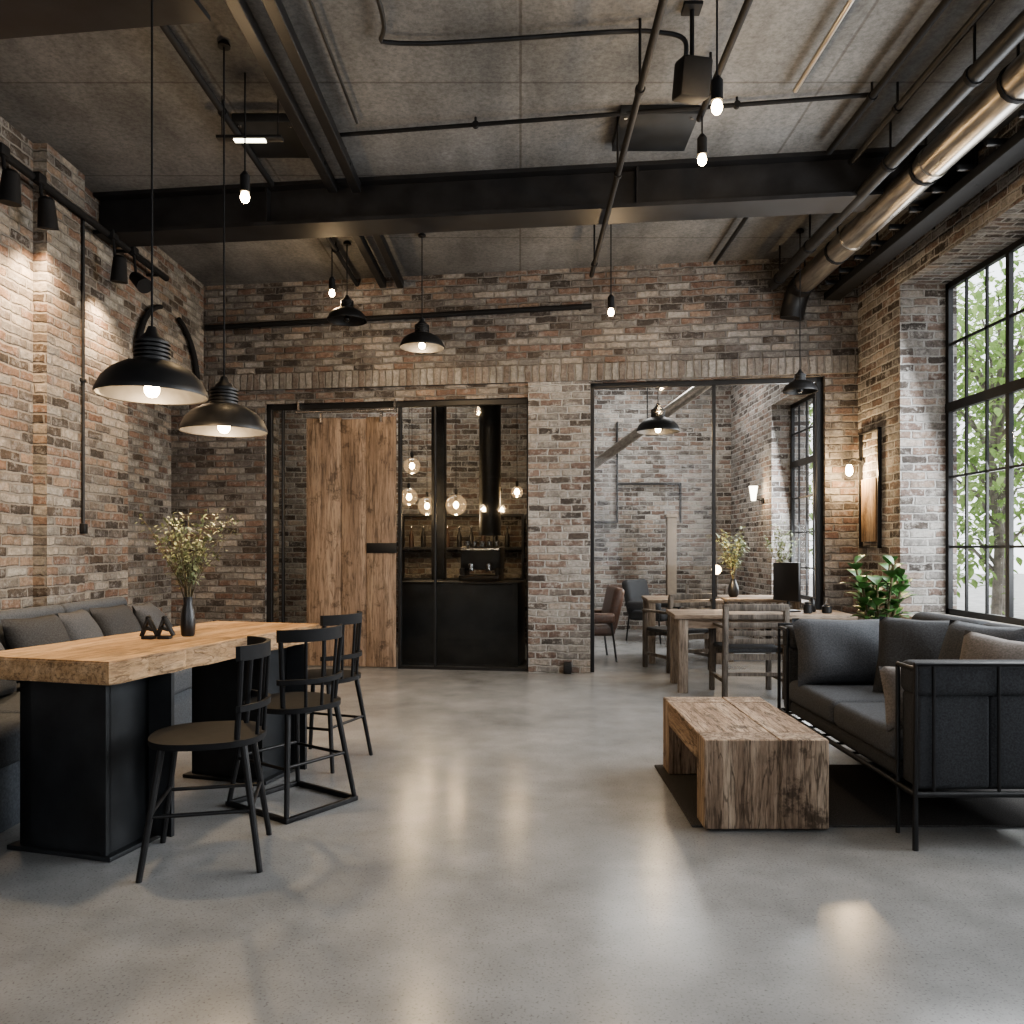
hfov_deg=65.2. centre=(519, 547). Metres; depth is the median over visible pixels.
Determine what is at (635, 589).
lounge chair
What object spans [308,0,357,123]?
conduit
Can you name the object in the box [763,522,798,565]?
plant
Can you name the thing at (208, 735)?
bar chair
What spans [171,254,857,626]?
wall
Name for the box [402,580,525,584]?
countertop
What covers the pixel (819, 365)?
brick lintel
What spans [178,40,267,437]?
pendant lamp
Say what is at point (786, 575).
monitor
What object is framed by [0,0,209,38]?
steel beam
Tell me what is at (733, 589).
vase
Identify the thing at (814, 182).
steel beam
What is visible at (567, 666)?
floor outlet
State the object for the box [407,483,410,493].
socket
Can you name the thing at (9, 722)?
sofa
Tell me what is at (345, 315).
pendant lamp
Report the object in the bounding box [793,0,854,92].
conduit
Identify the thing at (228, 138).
lamp
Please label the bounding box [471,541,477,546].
cup
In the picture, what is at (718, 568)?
table lamp
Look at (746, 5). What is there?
track
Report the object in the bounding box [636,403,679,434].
pendant lamp
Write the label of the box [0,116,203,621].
wall
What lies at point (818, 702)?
seat cushion
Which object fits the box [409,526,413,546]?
bottle
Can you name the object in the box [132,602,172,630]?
throw pillow
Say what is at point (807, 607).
jar
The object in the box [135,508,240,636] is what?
vase
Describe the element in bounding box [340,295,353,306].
socket
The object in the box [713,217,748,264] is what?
conduit
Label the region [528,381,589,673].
pier
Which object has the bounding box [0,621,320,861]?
dining table
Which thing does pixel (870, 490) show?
wall art
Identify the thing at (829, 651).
throw pillow
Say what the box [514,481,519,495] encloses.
globe pendant
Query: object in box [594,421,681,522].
pipe
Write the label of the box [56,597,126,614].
cushion
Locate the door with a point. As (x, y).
(352, 463)
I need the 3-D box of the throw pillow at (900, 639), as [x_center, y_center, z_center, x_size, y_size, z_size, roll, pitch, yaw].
[2.281,0.620,4.551,0.480,0.429,0.251,0,0,37]
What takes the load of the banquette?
on the floor
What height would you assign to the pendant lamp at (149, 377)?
2.221 m
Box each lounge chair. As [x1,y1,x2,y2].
[594,586,624,661]
[622,579,680,642]
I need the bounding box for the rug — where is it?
[655,765,1023,826]
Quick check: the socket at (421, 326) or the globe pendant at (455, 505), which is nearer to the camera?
the socket at (421, 326)
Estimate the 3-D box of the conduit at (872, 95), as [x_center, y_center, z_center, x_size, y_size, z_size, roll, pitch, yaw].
[2.200,-2.850,3.850,0.058,0.120,3.700,0,0,0]
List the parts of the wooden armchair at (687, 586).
leg, backrest, leg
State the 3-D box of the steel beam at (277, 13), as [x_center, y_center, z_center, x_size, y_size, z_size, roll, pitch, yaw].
[-1.270,-2.835,3.860,0.074,0.150,4.720,0,0,0]
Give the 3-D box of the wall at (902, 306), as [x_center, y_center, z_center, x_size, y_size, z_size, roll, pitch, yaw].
[3.600,-0.805,5.850,0.500,4.210,14.700,0,0,0]
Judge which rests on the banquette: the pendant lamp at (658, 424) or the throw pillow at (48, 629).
the throw pillow at (48, 629)
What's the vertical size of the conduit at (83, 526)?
2.450 m
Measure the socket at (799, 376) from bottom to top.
0.108 m
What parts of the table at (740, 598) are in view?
leg, leg, leg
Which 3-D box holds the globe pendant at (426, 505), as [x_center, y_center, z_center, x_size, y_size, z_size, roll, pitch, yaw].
[-1.148,-1.657,9.873,0.230,2.507,0.230,0,0,0]
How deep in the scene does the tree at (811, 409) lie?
16.92 m
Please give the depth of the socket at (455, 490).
9.40 m
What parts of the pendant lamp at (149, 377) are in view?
lamp shade, light bulb, cord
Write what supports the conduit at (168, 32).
attached to the ceiling
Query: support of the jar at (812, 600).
on the table at (681, 620)
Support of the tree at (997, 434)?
on the ground
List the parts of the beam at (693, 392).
hanger rod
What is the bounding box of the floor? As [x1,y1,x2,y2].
[0,630,1023,1023]
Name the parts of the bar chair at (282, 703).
leg, leg, seat, leg, backrest, leg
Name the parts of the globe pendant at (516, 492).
light bulb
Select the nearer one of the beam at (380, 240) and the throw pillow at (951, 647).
the throw pillow at (951, 647)
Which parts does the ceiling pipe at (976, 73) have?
hanger rod, hanger rod, hanger rod, hanger rod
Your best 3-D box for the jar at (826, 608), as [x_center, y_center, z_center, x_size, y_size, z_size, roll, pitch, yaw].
[2.800,0.549,7.300,0.090,0.092,0.090,0,0,0]
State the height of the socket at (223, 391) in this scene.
0.168 m
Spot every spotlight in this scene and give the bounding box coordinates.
[0,142,21,206]
[33,172,58,229]
[108,229,127,283]
[129,247,150,293]
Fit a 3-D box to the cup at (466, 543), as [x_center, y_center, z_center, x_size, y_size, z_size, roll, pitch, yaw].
[-0.600,-0.045,9.110,0.076,0.060,0.075,0,0,0]
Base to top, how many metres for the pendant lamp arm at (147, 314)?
0.586 m
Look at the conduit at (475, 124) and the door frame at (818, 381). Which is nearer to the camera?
the conduit at (475, 124)
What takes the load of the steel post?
on the floor
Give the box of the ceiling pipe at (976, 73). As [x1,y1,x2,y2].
[768,10,1023,289]
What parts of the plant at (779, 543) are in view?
stem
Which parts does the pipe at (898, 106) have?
hanger rod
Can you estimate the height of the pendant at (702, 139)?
0.306 m
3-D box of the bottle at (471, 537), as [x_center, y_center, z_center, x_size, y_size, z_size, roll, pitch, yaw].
[-0.650,-0.154,10.680,0.066,0.285,0.066,0,0,0]
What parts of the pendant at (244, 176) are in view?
light bulb, cord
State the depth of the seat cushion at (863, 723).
3.98 m
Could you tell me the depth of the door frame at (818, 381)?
8.20 m
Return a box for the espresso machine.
[459,547,504,580]
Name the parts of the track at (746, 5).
hanger rod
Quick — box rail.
[0,155,168,280]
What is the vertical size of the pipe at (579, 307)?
0.116 m
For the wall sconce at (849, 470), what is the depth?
7.78 m
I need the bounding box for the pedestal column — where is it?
[664,514,677,635]
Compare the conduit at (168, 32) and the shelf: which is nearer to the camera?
the conduit at (168, 32)
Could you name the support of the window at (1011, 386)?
in the wall at (902, 306)
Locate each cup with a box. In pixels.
[464,541,470,546]
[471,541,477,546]
[479,541,484,546]
[486,541,492,546]
[493,541,499,546]
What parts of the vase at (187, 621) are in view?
stem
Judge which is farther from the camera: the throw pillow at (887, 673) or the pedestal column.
the pedestal column
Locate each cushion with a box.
[0,604,64,682]
[0,682,19,712]
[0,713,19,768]
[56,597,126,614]
[173,667,191,694]
[789,680,884,724]
[834,702,902,759]
[911,612,990,624]
[983,623,1023,627]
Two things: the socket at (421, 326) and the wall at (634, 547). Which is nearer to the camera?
the socket at (421, 326)
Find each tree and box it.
[809,405,812,569]
[957,277,1023,614]
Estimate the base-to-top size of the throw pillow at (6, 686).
0.402 m
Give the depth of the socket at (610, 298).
7.18 m
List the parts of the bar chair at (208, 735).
leg, leg, seat, leg, backrest, leg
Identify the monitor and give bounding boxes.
[773,562,800,611]
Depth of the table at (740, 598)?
9.14 m
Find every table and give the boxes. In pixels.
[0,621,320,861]
[642,596,723,663]
[663,697,828,828]
[666,609,857,692]
[717,595,801,661]
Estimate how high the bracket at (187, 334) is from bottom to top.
0.586 m
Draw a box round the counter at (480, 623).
[402,580,525,666]
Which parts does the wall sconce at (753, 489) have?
lamp shade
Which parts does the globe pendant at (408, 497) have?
light bulb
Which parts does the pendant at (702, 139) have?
cord, light bulb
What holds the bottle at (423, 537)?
on the shelf
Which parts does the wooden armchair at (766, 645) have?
leg, armrest, leg, seat, backrest, leg, leg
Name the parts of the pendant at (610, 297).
light bulb, cord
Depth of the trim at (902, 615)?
6.68 m
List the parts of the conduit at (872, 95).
hanger rod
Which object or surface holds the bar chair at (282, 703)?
on the floor
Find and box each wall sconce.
[749,486,764,503]
[845,458,864,475]
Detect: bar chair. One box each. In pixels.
[135,636,271,882]
[225,624,357,823]
[307,611,372,772]
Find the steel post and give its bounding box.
[431,406,446,579]
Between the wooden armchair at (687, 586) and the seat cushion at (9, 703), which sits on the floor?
the wooden armchair at (687, 586)
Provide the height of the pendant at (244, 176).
0.796 m
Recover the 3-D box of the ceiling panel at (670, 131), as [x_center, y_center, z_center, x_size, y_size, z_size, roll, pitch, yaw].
[0.920,-2.876,5.500,0.520,0.068,0.500,0,0,0]
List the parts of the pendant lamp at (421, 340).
lamp shade, light bulb, cord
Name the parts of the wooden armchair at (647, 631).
leg, armrest, leg, seat, backrest, leg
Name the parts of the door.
sliding rail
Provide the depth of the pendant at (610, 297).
7.20 m
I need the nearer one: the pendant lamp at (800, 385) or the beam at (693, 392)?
the pendant lamp at (800, 385)
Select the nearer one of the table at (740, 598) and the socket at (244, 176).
the socket at (244, 176)
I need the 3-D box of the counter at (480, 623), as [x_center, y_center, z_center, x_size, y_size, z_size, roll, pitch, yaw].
[-0.643,0.838,9.119,1.359,0.925,0.635,0,0,8]
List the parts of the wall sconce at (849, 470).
light bulb, arm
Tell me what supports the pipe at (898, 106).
hanging from the ceiling
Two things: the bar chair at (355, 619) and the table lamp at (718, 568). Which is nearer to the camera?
the bar chair at (355, 619)
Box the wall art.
[859,427,881,547]
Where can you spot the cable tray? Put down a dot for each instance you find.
(1010, 151)
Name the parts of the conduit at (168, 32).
hanger rod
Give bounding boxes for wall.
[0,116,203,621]
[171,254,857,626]
[279,404,526,642]
[594,385,730,629]
[731,116,1023,644]
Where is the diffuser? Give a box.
[233,138,266,142]
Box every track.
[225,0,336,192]
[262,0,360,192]
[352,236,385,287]
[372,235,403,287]
[589,0,667,277]
[696,0,752,121]
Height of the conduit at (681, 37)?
0.205 m
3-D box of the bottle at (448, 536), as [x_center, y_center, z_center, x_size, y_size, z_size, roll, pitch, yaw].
[-0.970,-0.154,10.680,0.066,0.285,0.066,0,0,0]
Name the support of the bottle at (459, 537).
on the shelf
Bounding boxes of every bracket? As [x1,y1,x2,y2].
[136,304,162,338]
[177,317,199,379]
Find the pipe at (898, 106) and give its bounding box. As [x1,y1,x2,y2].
[848,0,995,164]
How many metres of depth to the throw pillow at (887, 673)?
3.71 m
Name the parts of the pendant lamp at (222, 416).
lamp shade, light bulb, cord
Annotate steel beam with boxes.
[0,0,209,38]
[93,142,982,247]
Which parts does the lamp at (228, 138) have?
cord, cord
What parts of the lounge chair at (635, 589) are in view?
leg, backrest, armrest, seat, leg, armrest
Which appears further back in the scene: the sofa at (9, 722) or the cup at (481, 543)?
the cup at (481, 543)
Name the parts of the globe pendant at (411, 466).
light bulb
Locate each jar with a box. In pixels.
[803,601,812,613]
[809,597,815,611]
[822,603,831,613]
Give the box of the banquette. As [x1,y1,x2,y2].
[0,597,191,832]
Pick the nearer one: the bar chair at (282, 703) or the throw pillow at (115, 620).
the bar chair at (282, 703)
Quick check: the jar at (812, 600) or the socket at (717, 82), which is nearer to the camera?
the socket at (717, 82)
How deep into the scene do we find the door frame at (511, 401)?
8.63 m
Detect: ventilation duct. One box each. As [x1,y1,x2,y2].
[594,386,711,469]
[780,43,1023,320]
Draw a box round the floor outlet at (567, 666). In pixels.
[563,662,571,673]
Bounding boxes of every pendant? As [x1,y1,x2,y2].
[240,72,249,202]
[329,248,334,296]
[402,483,417,505]
[404,452,419,473]
[418,492,430,514]
[445,489,466,515]
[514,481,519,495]
[608,225,613,315]
[697,115,706,165]
[711,0,722,114]
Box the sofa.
[777,612,1023,850]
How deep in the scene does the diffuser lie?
5.14 m
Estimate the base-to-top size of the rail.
0.056 m
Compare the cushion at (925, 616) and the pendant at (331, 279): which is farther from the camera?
the pendant at (331, 279)
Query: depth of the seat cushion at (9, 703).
4.30 m
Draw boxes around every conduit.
[80,218,87,533]
[159,25,274,186]
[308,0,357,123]
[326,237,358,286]
[339,92,868,136]
[376,0,688,54]
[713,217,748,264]
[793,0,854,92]
[826,0,952,154]
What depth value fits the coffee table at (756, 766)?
3.66 m
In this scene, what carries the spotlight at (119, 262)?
attached to the rail
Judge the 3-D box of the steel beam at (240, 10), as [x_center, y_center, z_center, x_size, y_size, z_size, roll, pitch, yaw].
[-1.455,-2.835,3.860,0.074,0.150,4.720,0,0,0]
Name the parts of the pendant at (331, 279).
light bulb, cord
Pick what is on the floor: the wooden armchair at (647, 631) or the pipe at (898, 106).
the wooden armchair at (647, 631)
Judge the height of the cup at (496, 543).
0.060 m
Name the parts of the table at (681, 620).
leg, leg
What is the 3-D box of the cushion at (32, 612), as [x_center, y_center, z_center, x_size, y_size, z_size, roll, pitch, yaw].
[-3.200,0.620,5.088,0.242,0.469,0.865,0,0,0]
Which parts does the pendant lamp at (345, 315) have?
light bulb, lamp shade, cord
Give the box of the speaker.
[672,1,712,104]
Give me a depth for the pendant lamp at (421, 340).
7.38 m
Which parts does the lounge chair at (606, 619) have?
armrest, seat, armrest, leg, backrest, leg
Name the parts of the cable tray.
hanger rod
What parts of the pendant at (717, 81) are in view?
light bulb, cord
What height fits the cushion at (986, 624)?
0.563 m
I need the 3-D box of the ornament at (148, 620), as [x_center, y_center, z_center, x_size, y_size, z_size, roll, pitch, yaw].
[-1.875,0.401,4.050,0.092,0.118,0.050,0,0,0]
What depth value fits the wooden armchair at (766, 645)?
6.85 m
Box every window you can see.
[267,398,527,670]
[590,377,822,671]
[790,393,814,599]
[945,237,1023,625]
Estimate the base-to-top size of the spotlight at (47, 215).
0.388 m
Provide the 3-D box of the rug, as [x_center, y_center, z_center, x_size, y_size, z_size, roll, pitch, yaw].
[1.775,1.294,4.240,1.950,0.012,1.040,0,0,0]
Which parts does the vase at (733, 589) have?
stem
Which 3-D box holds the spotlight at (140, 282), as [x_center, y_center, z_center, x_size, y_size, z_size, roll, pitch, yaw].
[-3.279,-2.392,6.890,0.226,0.406,0.131,0,0,30]
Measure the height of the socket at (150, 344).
0.168 m
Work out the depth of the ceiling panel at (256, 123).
5.50 m
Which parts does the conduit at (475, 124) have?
hanger rod, hanger rod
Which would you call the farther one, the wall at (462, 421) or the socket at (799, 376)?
the wall at (462, 421)
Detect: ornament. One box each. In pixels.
[139,615,156,638]
[156,615,175,638]
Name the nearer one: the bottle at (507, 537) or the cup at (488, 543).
the cup at (488, 543)
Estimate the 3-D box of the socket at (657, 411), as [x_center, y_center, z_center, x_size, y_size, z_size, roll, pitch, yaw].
[1.656,-1.644,9.600,0.171,0.182,0.171,0,0,0]
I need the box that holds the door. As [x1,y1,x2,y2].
[295,399,396,666]
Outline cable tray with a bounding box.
[824,109,1023,299]
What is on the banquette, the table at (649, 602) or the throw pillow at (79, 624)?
the throw pillow at (79, 624)
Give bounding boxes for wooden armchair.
[642,593,711,672]
[685,583,727,643]
[709,604,789,698]
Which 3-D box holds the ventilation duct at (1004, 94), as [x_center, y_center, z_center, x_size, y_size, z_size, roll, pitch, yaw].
[2.721,-2.586,4.282,0.270,0.649,7.564,0,0,0]
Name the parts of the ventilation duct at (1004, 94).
hanger rod, hanger rod, hanger rod, hanger rod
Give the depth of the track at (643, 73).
4.66 m
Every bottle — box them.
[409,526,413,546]
[421,526,425,546]
[447,526,449,546]
[457,526,461,546]
[469,526,473,546]
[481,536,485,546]
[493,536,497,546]
[505,526,509,546]
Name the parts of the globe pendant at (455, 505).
light bulb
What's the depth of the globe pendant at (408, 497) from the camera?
9.27 m
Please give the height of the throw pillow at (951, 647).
0.456 m
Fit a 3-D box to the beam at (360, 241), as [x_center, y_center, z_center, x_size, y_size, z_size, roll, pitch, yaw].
[-1.455,-2.835,7.625,0.074,0.150,1.750,0,0,0]
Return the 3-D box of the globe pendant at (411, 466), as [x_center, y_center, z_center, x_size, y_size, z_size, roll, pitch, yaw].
[-1.295,-1.897,9.591,0.200,2.027,0.200,0,0,0]
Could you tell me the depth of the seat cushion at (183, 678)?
5.52 m
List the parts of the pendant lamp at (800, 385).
lamp shade, cord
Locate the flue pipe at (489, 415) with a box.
[479,405,500,535]
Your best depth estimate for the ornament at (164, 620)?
4.04 m
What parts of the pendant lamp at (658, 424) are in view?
lamp shade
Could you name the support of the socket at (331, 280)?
attached to the pendant at (331, 279)
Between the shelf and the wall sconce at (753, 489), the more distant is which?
the wall sconce at (753, 489)
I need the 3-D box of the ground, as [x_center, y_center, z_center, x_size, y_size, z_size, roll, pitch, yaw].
[21.950,1.650,10.000,36.100,0.100,80.000,0,0,0]
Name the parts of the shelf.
panel, panel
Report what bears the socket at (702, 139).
attached to the pendant at (702, 139)
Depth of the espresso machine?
8.98 m
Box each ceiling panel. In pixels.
[232,113,308,157]
[612,105,698,150]
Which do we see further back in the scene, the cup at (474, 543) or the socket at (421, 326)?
the cup at (474, 543)
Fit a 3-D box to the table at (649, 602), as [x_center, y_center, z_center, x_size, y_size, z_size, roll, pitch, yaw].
[1.880,0.940,9.350,0.840,0.720,0.800,0,0,3]
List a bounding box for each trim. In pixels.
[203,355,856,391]
[900,614,1023,626]
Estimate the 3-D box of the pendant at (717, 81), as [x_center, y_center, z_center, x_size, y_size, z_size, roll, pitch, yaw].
[0.985,-2.539,4.000,0.058,0.741,0.060,0,0,0]
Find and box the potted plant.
[841,555,920,618]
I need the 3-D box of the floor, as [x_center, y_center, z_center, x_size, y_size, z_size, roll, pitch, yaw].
[-0.225,1.375,5.850,8.150,0.150,14.700,0,0,0]
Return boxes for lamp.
[92,0,208,404]
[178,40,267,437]
[216,96,283,142]
[327,241,366,325]
[399,233,443,352]
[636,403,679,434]
[716,565,720,598]
[782,228,817,394]
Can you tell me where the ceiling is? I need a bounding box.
[0,0,1023,285]
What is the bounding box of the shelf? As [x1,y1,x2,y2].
[402,514,523,580]
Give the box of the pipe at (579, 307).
[204,303,591,329]
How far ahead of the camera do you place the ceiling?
5.18 m
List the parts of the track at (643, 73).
hanger rod, hanger rod, hanger rod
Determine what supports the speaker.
hanging from the ceiling
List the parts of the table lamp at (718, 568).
lamp shade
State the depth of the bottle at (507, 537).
10.66 m
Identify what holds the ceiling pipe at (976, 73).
hanging from the ceiling
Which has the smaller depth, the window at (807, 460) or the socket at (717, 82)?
the socket at (717, 82)
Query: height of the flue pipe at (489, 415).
2.765 m
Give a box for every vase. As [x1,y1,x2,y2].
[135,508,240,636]
[706,526,748,596]
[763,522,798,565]
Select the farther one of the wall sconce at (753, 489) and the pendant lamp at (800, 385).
the wall sconce at (753, 489)
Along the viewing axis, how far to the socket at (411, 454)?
9.58 m
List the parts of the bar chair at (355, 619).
leg, leg, seat, backrest, leg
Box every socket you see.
[133,326,170,361]
[209,376,237,403]
[240,171,249,193]
[329,276,334,290]
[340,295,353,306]
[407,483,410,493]
[410,452,413,462]
[415,318,428,331]
[454,489,457,501]
[608,294,613,308]
[651,403,664,416]
[697,133,706,155]
[711,75,722,102]
[794,369,805,380]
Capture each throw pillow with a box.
[0,613,69,681]
[0,642,16,695]
[53,608,103,640]
[89,604,141,636]
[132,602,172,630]
[792,618,878,685]
[873,616,949,692]
[879,666,903,730]
[938,620,1023,659]
[959,630,1023,659]
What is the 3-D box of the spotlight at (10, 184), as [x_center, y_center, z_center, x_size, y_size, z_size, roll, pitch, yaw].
[-3.289,-2.405,5.155,0.133,0.381,0.132,0,0,0]
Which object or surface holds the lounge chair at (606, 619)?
on the floor
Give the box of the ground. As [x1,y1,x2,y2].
[809,574,1023,617]

